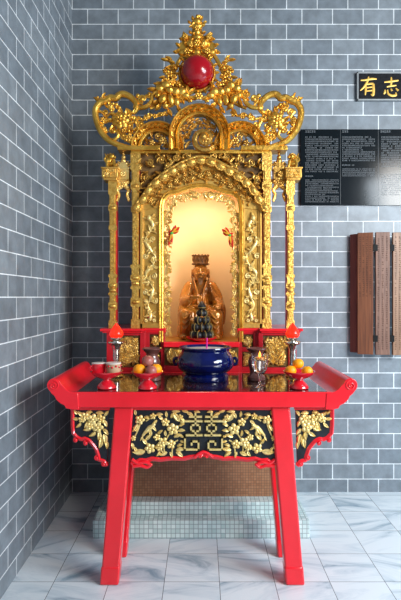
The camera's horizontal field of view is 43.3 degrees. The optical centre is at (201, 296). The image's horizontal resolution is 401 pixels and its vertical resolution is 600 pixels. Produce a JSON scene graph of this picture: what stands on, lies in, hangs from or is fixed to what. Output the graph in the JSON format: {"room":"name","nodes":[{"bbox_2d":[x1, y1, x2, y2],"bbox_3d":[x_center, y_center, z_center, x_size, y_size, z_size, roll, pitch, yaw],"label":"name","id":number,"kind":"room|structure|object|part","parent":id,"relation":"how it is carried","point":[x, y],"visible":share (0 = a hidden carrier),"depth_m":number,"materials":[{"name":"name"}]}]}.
{"room":"house of worship","nodes":[
{"label":"house of worship","id":0,"kind":"room"},
{"bbox_2d":[0,0,71,598],"bbox_3d":[-1.093,-0.626,1.806,0.120,4.450,4.411,0,0,0],"label":"wall","id":1,"kind":"structure","parent":0,"point":[36,35],"depth_m":3.08,"materials":[{"name":"grey brick"}]},
{"bbox_2d":[0,492,400,599],"bbox_3d":[1.674,1.589,1.065,5.653,0.080,6.131,0,0,0],"label":"floor","id":2,"kind":"structure","parent":0,"point":[352,551],"depth_m":2.96,"materials":[{"name":"tile"}]},
{"bbox_2d":[93,456,309,538],"bbox_3d":[-0.005,1.039,3.617,1.390,1.020,0.764,0,0,0],"label":"plinth","id":3,"kind":"object","parent":2,"relation":"on","point":[198,498],"visible":0.32,"depth_m":3.33,"materials":[{"name":"white tile"}]},
{"bbox_2d":[100,324,302,371],"bbox_3d":[-0.003,0.372,3.705,1.384,0.313,0.530,0,0,0],"label":"pedestal","id":4,"kind":"object","parent":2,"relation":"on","point":[131,352],"visible":0.56,"depth_m":3.46,"materials":[{"name":"red paint"}]},
{"bbox_3d":[-0.512,0.374,3.478,0.168,0.214,0.012,0,0,0],"label":"relief panel","id":5,"kind":"part","parent":4,"relation":"part of","materials":[{"name":"gold metal"}]},
{"bbox_3d":[-0.473,0.231,3.705,0.445,0.030,0.530,0,0,0],"label":"cornice","id":6,"kind":"part","parent":4,"relation":"part of","materials":[{"name":"red paint"}]},
{"bbox_3d":[-0.457,0.388,3.489,0.394,0.283,0.057,0,0,0],"label":"panel frame","id":7,"kind":"part","parent":4,"relation":"part of","materials":[{"name":"red paint"}]},
{"bbox_3d":[-0.324,0.303,3.514,0.072,0.085,0.012,0,0,0],"label":"relief panel","id":8,"kind":"part","parent":4,"relation":"part of","materials":[{"name":"gold metal"}]},
{"bbox_2d":[92,14,303,341],"bbox_3d":[-0.026,-0.822,3.663,1.467,2.268,0.574,0,0,0],"label":"shrine","id":9,"kind":"object","parent":4,"relation":"on","point":[202,191],"visible":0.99,"depth_m":3.50,"materials":[{"name":"gold metal"}]},
{"bbox_3d":[-0.619,-0.298,3.502,0.062,1.026,0.040,0,0,0],"label":"post","id":10,"kind":"part","parent":9,"relation":"part of","materials":[{"name":"gold metal"}]},
{"bbox_3d":[-0.461,-0.392,3.502,0.070,1.213,0.040,0,0,0],"label":"post","id":11,"kind":"part","parent":9,"relation":"part of","materials":[{"name":"gold metal"}]},
{"bbox_3d":[-0.352,-0.242,3.513,0.156,0.915,0.034,0,0,0],"label":"panel","id":12,"kind":"part","parent":9,"relation":"part of","materials":[{"name":"gold metal"}]},
{"bbox_2d":[168,225,179,245],"bbox_3d":[-0.194,-0.421,3.471,0.080,0.151,0.023,0,0,0],"label":"knot","id":13,"kind":"object","parent":9,"relation":"attached to","point":[174,229],"visible":1,"depth_m":3.47,"materials":[{"name":"fabric"}]},
{"bbox_3d":[-0.007,-0.238,3.503,0.587,1.101,0.034,0,0,0],"label":"arch moulding","id":14,"kind":"part","parent":9,"relation":"part of","materials":[{"name":"gold metal"}]},
{"bbox_2d":[177,254,225,339],"bbox_3d":[0.000,0.000,3.740,0.364,0.635,0.328,0,0,0],"label":"statue","id":15,"kind":"object","parent":9,"relation":"on","point":[193,292],"visible":0.82,"depth_m":3.71,"materials":[{"name":"brown wood"}]},
{"bbox_3d":[-0.011,-0.278,3.787,0.136,0.079,0.133,0,0,0],"label":"crown","id":16,"kind":"part","parent":15,"relation":"part of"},
{"bbox_2d":[222,227,232,248],"bbox_3d":[0.176,-0.408,3.471,0.080,0.151,0.023,0,0,0],"label":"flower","id":17,"kind":"object","parent":9,"relation":"attached to","point":[226,232],"visible":1,"depth_m":3.47,"materials":[{"name":"orange plant"}]},
{"bbox_3d":[0.338,-0.242,3.513,0.156,0.915,0.034,0,0,0],"label":"panel","id":18,"kind":"part","parent":9,"relation":"part of","materials":[{"name":"gold metal"}]},
{"bbox_3d":[0.451,-0.392,3.502,0.070,1.213,0.040,0,0,0],"label":"post","id":19,"kind":"part","parent":9,"relation":"part of","materials":[{"name":"gold metal"}]},
{"bbox_3d":[0.613,-0.298,3.502,0.062,1.026,0.040,0,0,0],"label":"post","id":20,"kind":"part","parent":9,"relation":"part of","materials":[{"name":"gold metal"}]},
{"bbox_3d":[-0.003,0.409,3.487,0.511,0.120,0.010,0,0,0],"label":"relief panel","id":21,"kind":"part","parent":4,"relation":"part of","materials":[{"name":"gold metal"}]},
{"bbox_3d":[-0.003,0.501,3.480,0.521,0.055,0.030,0,0,0],"label":"rail","id":22,"kind":"part","parent":4,"relation":"part of","materials":[{"name":"red paint"}]},
{"bbox_2d":[186,336,217,341],"bbox_3d":[-0.001,0.293,3.515,0.230,0.030,0.230,0,0,0],"label":"plate","id":23,"kind":"object","parent":4,"relation":"on","point":[187,337],"visible":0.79,"depth_m":3.44,"materials":[{"name":"red ceramic"}]},
{"bbox_2d":[191,331,196,337],"bbox_3d":[-0.054,0.265,3.485,0.050,0.064,0.049,0,0,-10],"label":"dumpling","id":24,"kind":"object","parent":23,"relation":"on","point":[193,333],"visible":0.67,"depth_m":3.47,"materials":[{"name":"black food"}]},
{"bbox_2d":[193,323,198,331],"bbox_3d":[-0.037,0.211,3.480,0.043,0.060,0.043,0,0,11],"label":"dumpling","id":25,"kind":"object","parent":24,"relation":"on","point":[196,326],"visible":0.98,"depth_m":3.46,"materials":[{"name":"black food"}]},
{"bbox_2d":[196,316,201,323],"bbox_3d":[-0.019,0.161,3.485,0.041,0.056,0.041,0,0,-30],"label":"dumpling","id":26,"kind":"object","parent":25,"relation":"on","point":[199,319],"visible":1,"depth_m":3.47,"materials":[{"name":"black food"}]},
{"bbox_2d":[195,331,201,337],"bbox_3d":[-0.022,0.265,3.458,0.049,0.064,0.050,0,0,40],"label":"dumpling","id":27,"kind":"object","parent":23,"relation":"on","point":[198,334],"visible":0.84,"depth_m":3.44,"materials":[{"name":"black food"}]},
{"bbox_2d":[199,324,204,331],"bbox_3d":[-0.001,0.211,3.465,0.043,0.060,0.043,0,0,34],"label":"dumpling","id":28,"kind":"object","parent":27,"relation":"on","point":[201,326],"visible":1,"depth_m":3.45,"materials":[{"name":"black food"}]},
{"bbox_2d":[202,331,207,337],"bbox_3d":[0.019,0.265,3.458,0.049,0.064,0.050,0,0,0],"label":"dumpling","id":29,"kind":"object","parent":23,"relation":"on","point":[204,334],"visible":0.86,"depth_m":3.44,"materials":[{"name":"black food"}]},
{"bbox_2d":[207,331,212,337],"bbox_3d":[0.051,0.265,3.484,0.049,0.064,0.050,0,0,-40],"label":"dumpling","id":30,"kind":"object","parent":23,"relation":"on","point":[210,334],"visible":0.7,"depth_m":3.47,"materials":[{"name":"black food"}]},
{"bbox_2d":[204,324,209,331],"bbox_3d":[0.034,0.211,3.480,0.043,0.060,0.043,0,0,11],"label":"dumpling","id":31,"kind":"object","parent":30,"relation":"on","point":[207,326],"visible":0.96,"depth_m":3.46,"materials":[{"name":"black food"}]},
{"bbox_2d":[202,317,206,323],"bbox_3d":[0.016,0.161,3.485,0.041,0.056,0.041,0,0,0],"label":"dumpling","id":32,"kind":"object","parent":31,"relation":"on","point":[204,319],"visible":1,"depth_m":3.47,"materials":[{"name":"black food"}]},
{"bbox_3d":[-0.001,0.113,3.496,0.038,0.054,0.041,0,0,0],"label":"dumpling","id":33,"kind":"object","parent":32,"relation":"on","visible":0},
{"bbox_2d":[198,301,205,309],"bbox_3d":[-0.001,0.061,3.515,0.058,0.072,0.058,0,0,0],"label":"dumpling","id":34,"kind":"object","parent":33,"relation":"on","point":[201,306],"visible":0.99,"depth_m":3.50,"materials":[{"name":"black food"}]},
{"bbox_3d":[0.317,0.303,3.514,0.072,0.085,0.012,0,0,0],"label":"relief panel","id":35,"kind":"part","parent":4,"relation":"part of","materials":[{"name":"gold metal"}]},
{"bbox_3d":[0.451,0.388,3.489,0.394,0.283,0.057,0,0,0],"label":"panel frame","id":36,"kind":"part","parent":4,"relation":"part of","materials":[{"name":"red paint"}]},
{"bbox_3d":[0.466,0.231,3.705,0.445,0.030,0.530,0,0,0],"label":"cornice","id":37,"kind":"part","parent":4,"relation":"part of","materials":[{"name":"red paint"}]},
{"bbox_3d":[0.505,0.374,3.478,0.168,0.214,0.012,0,0,0],"label":"relief panel","id":38,"kind":"part","parent":4,"relation":"part of","materials":[{"name":"gold metal"}]},
{"bbox_2d":[47,361,356,584],"bbox_3d":[0.001,0.991,3.042,1.653,1.116,0.730,0,0,0],"label":"altar table","id":39,"kind":"object","parent":2,"relation":"on","point":[233,419],"visible":0.99,"depth_m":2.72,"materials":[{"name":"red paint"}]},
{"bbox_3d":[-0.605,0.755,2.738,0.213,0.330,0.034,0,0,0],"label":"spandrel moulding","id":40,"kind":"part","parent":39,"relation":"part of","materials":[{"name":"red paint"}]},
{"bbox_2d":[90,369,122,389],"bbox_3d":[-0.526,0.457,2.790,0.180,0.096,0.180,0,0,0],"label":"dish","id":41,"kind":"object","parent":39,"relation":"on","point":[106,384],"visible":0.88,"depth_m":2.75,"materials":[{"name":"red ceramic"}]},
{"bbox_2d":[89,362,105,372],"bbox_3d":[-0.576,0.393,2.795,0.083,0.061,0.076,0,0,0],"label":"teacup","id":42,"kind":"object","parent":41,"relation":"on","point":[97,367],"visible":0.87,"depth_m":2.76,"materials":[{"name":"red ceramic"}]},
{"bbox_2d":[105,362,121,372],"bbox_3d":[-0.488,0.392,2.782,0.092,0.063,0.092,0,0,0],"label":"teacup","id":43,"kind":"object","parent":41,"relation":"on","point":[111,367],"visible":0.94,"depth_m":2.75,"materials":[{"name":"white ceramic"}]},
{"bbox_2d":[108,323,124,377],"bbox_3d":[-0.543,0.334,3.200,0.104,0.342,0.103,0,0,0],"label":"lamp","id":44,"kind":"object","parent":39,"relation":"on","point":[116,333],"visible":0.73,"depth_m":3.18,"materials":[{"name":"silver metal"}]},
{"bbox_3d":[-0.543,0.392,3.200,0.064,0.178,0.064,0,0,0],"label":"stem","id":45,"kind":"part","parent":44,"relation":"part of","materials":[{"name":"silver metal"}]},
{"bbox_3d":[-0.543,0.211,3.200,0.090,0.098,0.089,0,0,0],"label":"flame bulb","id":46,"kind":"part","parent":44,"relation":"part of","materials":[{"name":"red glass"}]},
{"bbox_3d":[-0.460,1.069,2.751,0.179,0.960,0.086,0,0,0],"label":"leg","id":47,"kind":"part","parent":39,"relation":"part of","materials":[{"name":"red paint"}]},
{"bbox_3d":[-0.460,1.069,3.038,0.179,0.960,0.083,0,0,0],"label":"leg","id":48,"kind":"part","parent":39,"relation":"part of","materials":[{"name":"red paint"}]},
{"bbox_2d":[131,369,162,389],"bbox_3d":[-0.300,0.457,2.780,0.176,0.096,0.176,0,0,0],"label":"dish","id":49,"kind":"object","parent":39,"relation":"on","point":[147,384],"visible":0.88,"depth_m":2.73,"materials":[{"name":"red ceramic"}]},
{"bbox_2d":[133,364,144,372],"bbox_3d":[-0.344,0.398,2.770,0.068,0.060,0.068,0,0,0],"label":"orange","id":50,"kind":"object","parent":49,"relation":"on","point":[139,368],"visible":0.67,"depth_m":2.75,"materials":[{"name":"orange food"}]},
{"bbox_2d":[145,365,156,372],"bbox_3d":[-0.276,0.399,2.740,0.062,0.055,0.062,0,0,0],"label":"apple","id":51,"kind":"object","parent":49,"relation":"on","point":[150,369],"visible":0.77,"depth_m":2.72,"materials":[{"name":"pink food"}]},
{"bbox_2d":[153,364,161,372],"bbox_3d":[-0.255,0.400,2.800,0.066,0.058,0.066,0,0,0],"label":"orange","id":52,"kind":"object","parent":49,"relation":"on","point":[158,367],"visible":0.49,"depth_m":2.78,"materials":[{"name":"orange food"}]},
{"bbox_2d":[142,355,153,365],"bbox_3d":[-0.300,0.352,2.790,0.066,0.058,0.066,0,0,0],"label":"apple","id":53,"kind":"object","parent":52,"relation":"on","point":[147,360],"visible":0.97,"depth_m":2.77,"materials":[{"name":"food"}]},
{"bbox_2d":[142,347,161,381],"bbox_3d":[-0.303,0.406,3.060,0.120,0.196,0.120,0,0,0],"label":"vase","id":54,"kind":"object","parent":39,"relation":"on","point":[151,351],"visible":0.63,"depth_m":3.03,"materials":[{"name":"brown ceramic"}]},
{"bbox_2d":[131,410,199,456],"bbox_3d":[-0.198,0.738,2.730,0.377,0.265,0.032,0,0,0],"label":"flowers","id":55,"kind":"object","parent":39,"relation":"on","point":[154,433],"depth_m":2.73,"materials":[{"name":"gold metal"}]},
{"bbox_3d":[0.008,0.760,2.739,0.786,0.340,0.044,0,0,0],"label":"apron moulding","id":56,"kind":"part","parent":39,"relation":"part of","materials":[{"name":"red paint"}]},
{"bbox_2d":[172,344,237,382],"bbox_3d":[0.020,0.404,3.100,0.355,0.201,0.355,0,0,35],"label":"bowl","id":57,"kind":"object","parent":39,"relation":"on","point":[199,364],"visible":1,"depth_m":2.97,"materials":[{"name":"ceramic"}]},
{"bbox_3d":[-0.162,0.394,3.100,0.038,0.057,0.020,0,0,0],"label":"handle","id":58,"kind":"part","parent":57,"relation":"part of","materials":[{"name":"ceramic"}]},
{"bbox_3d":[0.203,0.394,3.100,0.039,0.058,0.020,0,0,0],"label":"handle","id":59,"kind":"part","parent":57,"relation":"part of","materials":[{"name":"ceramic"}]},
{"bbox_2d":[207,410,274,456],"bbox_3d":[0.214,0.738,2.730,0.376,0.265,0.032,0,0,0],"label":"flowers","id":60,"kind":"object","parent":39,"relation":"on","point":[230,433],"depth_m":2.73,"materials":[{"name":"gold metal"}]},
{"bbox_2d":[246,347,265,381],"bbox_3d":[0.327,0.406,3.060,0.120,0.196,0.120,0,0,0],"label":"vase","id":61,"kind":"object","parent":39,"relation":"on","point":[252,376],"visible":0.62,"depth_m":3.03,"materials":[{"name":"brown ceramic"}]},
{"bbox_2d":[251,351,267,387],"bbox_3d":[0.325,0.404,2.840,0.098,0.202,0.098,0,0,0],"label":"glass goblet","id":62,"kind":"object","parent":39,"relation":"on","point":[259,361],"visible":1,"depth_m":2.81,"materials":[{"name":"glass"}]},
{"bbox_3d":[0.462,1.069,3.038,0.179,0.960,0.083,0,0,0],"label":"leg","id":63,"kind":"part","parent":39,"relation":"part of","materials":[{"name":"red paint"}]},
{"bbox_3d":[0.462,1.069,2.751,0.179,0.960,0.086,0,0,0],"label":"leg","id":64,"kind":"part","parent":39,"relation":"part of","materials":[{"name":"red paint"}]},
{"bbox_2d":[284,323,300,376],"bbox_3d":[0.574,0.334,3.200,0.104,0.342,0.103,0,0,0],"label":"lamp","id":65,"kind":"object","parent":39,"relation":"on","point":[292,333],"visible":0.73,"depth_m":3.18,"materials":[{"name":"silver metal"}]},
{"bbox_3d":[0.574,0.392,3.200,0.064,0.178,0.064,0,0,0],"label":"stem","id":66,"kind":"part","parent":65,"relation":"part of","materials":[{"name":"silver metal"}]},
{"bbox_3d":[0.574,0.211,3.200,0.090,0.098,0.089,0,0,0],"label":"flame bulb","id":67,"kind":"part","parent":65,"relation":"part of","materials":[{"name":"red glass"}]},
{"bbox_2d":[283,369,314,389],"bbox_3d":[0.536,0.457,2.790,0.176,0.096,0.176,0,0,0],"label":"dish","id":68,"kind":"object","parent":39,"relation":"on","point":[298,384],"visible":0.95,"depth_m":2.75,"materials":[{"name":"red ceramic"}]},
{"bbox_2d":[285,366,295,372],"bbox_3d":[0.488,0.405,2.778,0.062,0.055,0.062,0,0,0],"label":"orange","id":69,"kind":"object","parent":68,"relation":"on","point":[291,369],"visible":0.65,"depth_m":2.76,"materials":[{"name":"orange food"}]},
{"bbox_2d":[292,359,303,368],"bbox_3d":[0.534,0.370,2.806,0.062,0.055,0.062,0,0,0],"label":"orange","id":70,"kind":"object","parent":69,"relation":"on","point":[297,363],"visible":0.98,"depth_m":2.78,"materials":[{"name":"orange food"}]},
{"bbox_2d":[301,366,312,372],"bbox_3d":[0.576,0.407,2.768,0.062,0.055,0.062,0,0,0],"label":"orange","id":71,"kind":"object","parent":68,"relation":"on","point":[306,369],"visible":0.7,"depth_m":2.75,"materials":[{"name":"orange food"}]},
{"bbox_3d":[0.608,0.756,2.738,0.214,0.331,0.034,0,0,0],"label":"spandrel moulding","id":72,"kind":"part","parent":39,"relation":"part of","materials":[{"name":"red paint"}]},
{"bbox_2d":[72,0,400,491],"bbox_3d":[1.224,-0.626,4.071,4.753,4.450,0.120,0,0,0],"label":"wall","id":73,"kind":"structure","parent":0,"point":[315,50],"depth_m":4.01,"materials":[{"name":"grey brick"}]},
{"bbox_2d":[300,129,400,205],"bbox_3d":[1.219,-1.023,3.997,0.881,0.601,0.026,0,0,0],"label":"information panel","id":74,"kind":"object","parent":73,"relation":"attached to","point":[342,167],"visible":1,"depth_m":3.98,"materials":[{"name":"black metal"}]},
{"bbox_2d":[350,232,400,354],"bbox_3d":[1.373,-0.025,3.944,0.413,0.948,0.131,0,0,0],"label":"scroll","id":75,"kind":"object","parent":73,"relation":"attached to","point":[362,338],"visible":1,"depth_m":3.89,"materials":[{"name":"red wood"}]},
{"bbox_2d":[356,72,400,101],"bbox_3d":[1.415,-1.664,3.995,0.384,0.226,0.029,0,0,0],"label":"plaque","id":76,"kind":"object","parent":73,"relation":"attached to","point":[370,86],"visible":1,"depth_m":3.99,"materials":[{"name":"black wood"}]}
]}

